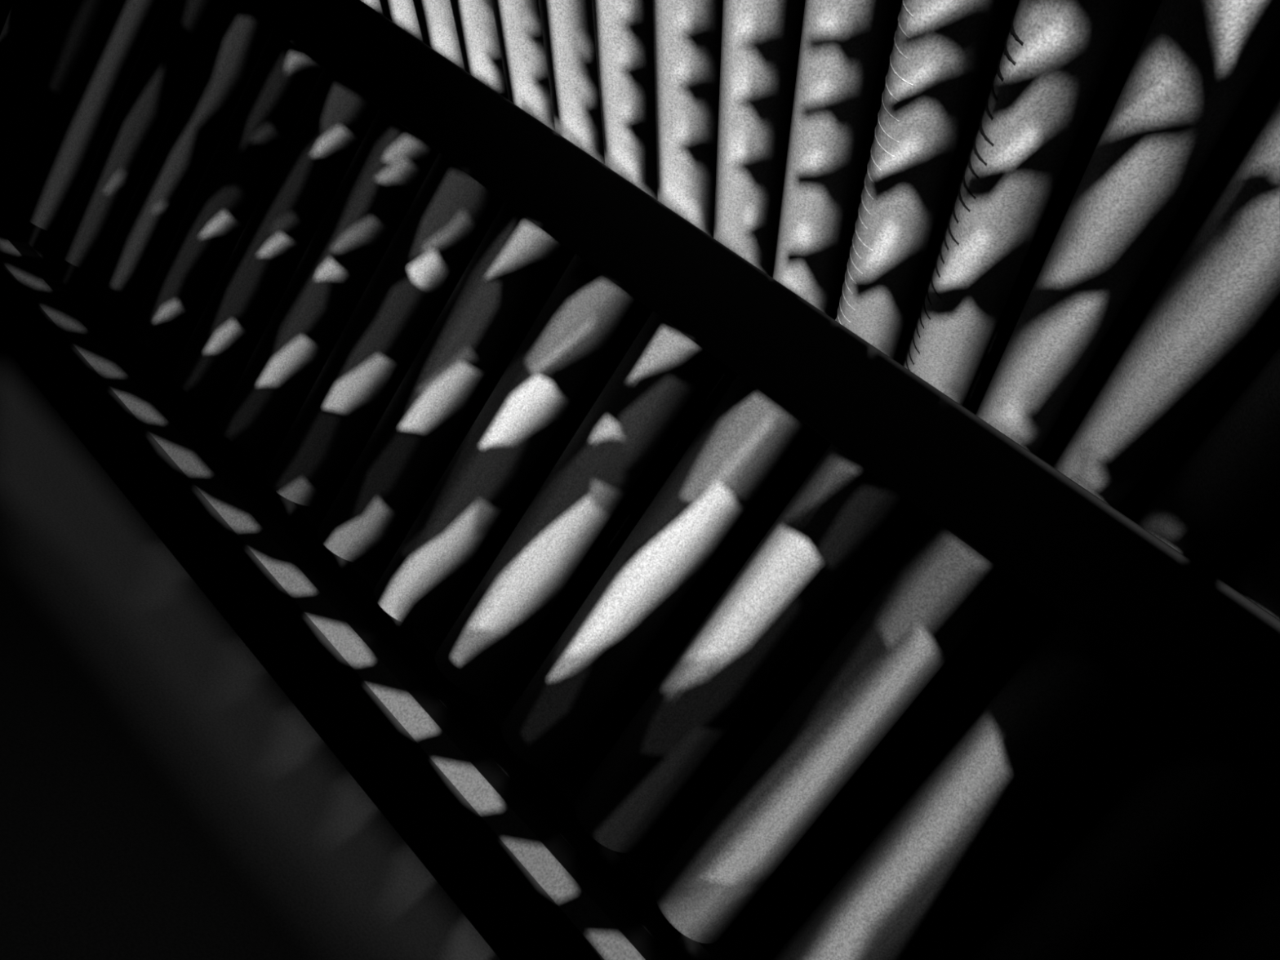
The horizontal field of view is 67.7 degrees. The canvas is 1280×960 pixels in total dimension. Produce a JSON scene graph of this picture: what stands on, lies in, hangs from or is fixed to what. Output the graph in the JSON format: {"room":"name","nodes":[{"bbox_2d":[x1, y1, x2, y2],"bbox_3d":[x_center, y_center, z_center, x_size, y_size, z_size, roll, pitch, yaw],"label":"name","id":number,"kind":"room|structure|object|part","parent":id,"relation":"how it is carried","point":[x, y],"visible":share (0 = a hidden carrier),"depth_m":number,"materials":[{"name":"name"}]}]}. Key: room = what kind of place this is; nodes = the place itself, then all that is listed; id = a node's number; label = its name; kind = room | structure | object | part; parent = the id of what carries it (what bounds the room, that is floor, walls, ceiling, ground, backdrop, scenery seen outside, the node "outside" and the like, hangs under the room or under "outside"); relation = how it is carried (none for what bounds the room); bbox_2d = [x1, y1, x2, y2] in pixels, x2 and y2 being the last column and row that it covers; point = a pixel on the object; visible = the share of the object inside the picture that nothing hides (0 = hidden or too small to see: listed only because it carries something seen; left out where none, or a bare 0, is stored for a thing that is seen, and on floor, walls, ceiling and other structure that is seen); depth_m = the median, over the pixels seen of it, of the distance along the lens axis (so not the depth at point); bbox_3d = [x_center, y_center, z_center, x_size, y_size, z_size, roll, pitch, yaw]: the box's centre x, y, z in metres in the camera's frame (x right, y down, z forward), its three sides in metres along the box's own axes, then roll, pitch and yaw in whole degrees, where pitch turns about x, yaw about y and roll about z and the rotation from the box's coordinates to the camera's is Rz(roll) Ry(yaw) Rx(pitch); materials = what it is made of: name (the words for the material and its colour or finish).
{"room":"stairwell","nodes":[
{"label":"stairwell","id":0,"kind":"room"},
{"bbox_2d":[0,342,500,959],"bbox_3d":[-0.984,0.237,1.766,8.500,0.060,3.000,40,16,23],"label":"floor","id":1,"kind":"structure","parent":0,"point":[162,797],"depth_m":1.52,"materials":[{"name":"stone"}]},
{"bbox_2d":[0,0,1279,959],"bbox_3d":[-0.824,-0.436,1.897,4.980,1.126,0.344,40,16,23],"label":"slatted screen","id":2,"kind":"object","parent":1,"relation":"on","point":[198,198],"visible":1,"depth_m":1.37,"materials":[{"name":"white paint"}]},
{"bbox_3d":[-0.966,-0.266,1.902,4.980,0.047,0.098,40,16,23],"label":"rail","id":3,"kind":"part","parent":2,"relation":"part of","materials":[{"name":"black paint"}]},
{"bbox_3d":[-0.967,-0.223,1.965,4.980,0.055,0.344,40,16,23],"label":"sill","id":4,"kind":"part","parent":2,"relation":"part of","materials":[{"name":"black paint"}]},
{"bbox_3d":[-0.614,-0.844,1.659,4.980,0.123,0.030,40,16,23],"label":"rail","id":5,"kind":"part","parent":2,"relation":"part of","materials":[{"name":"black paint"}]},
{"bbox_2d":[360,0,1279,619],"bbox_3d":[0.088,-0.603,0.927,3.413,0.708,0.860,40,16,23],"label":"slatted screen","id":6,"kind":"object","parent":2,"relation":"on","point":[688,102],"visible":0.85,"depth_m":0.96,"materials":[{"name":"paint"}]},
{"bbox_2d":[293,0,1279,959],"bbox_3d":[0.131,-0.804,2.174,8.500,2.600,0.100,40,16,23],"label":"wall","id":7,"kind":"structure","parent":0,"point":[1018,621],"depth_m":1.84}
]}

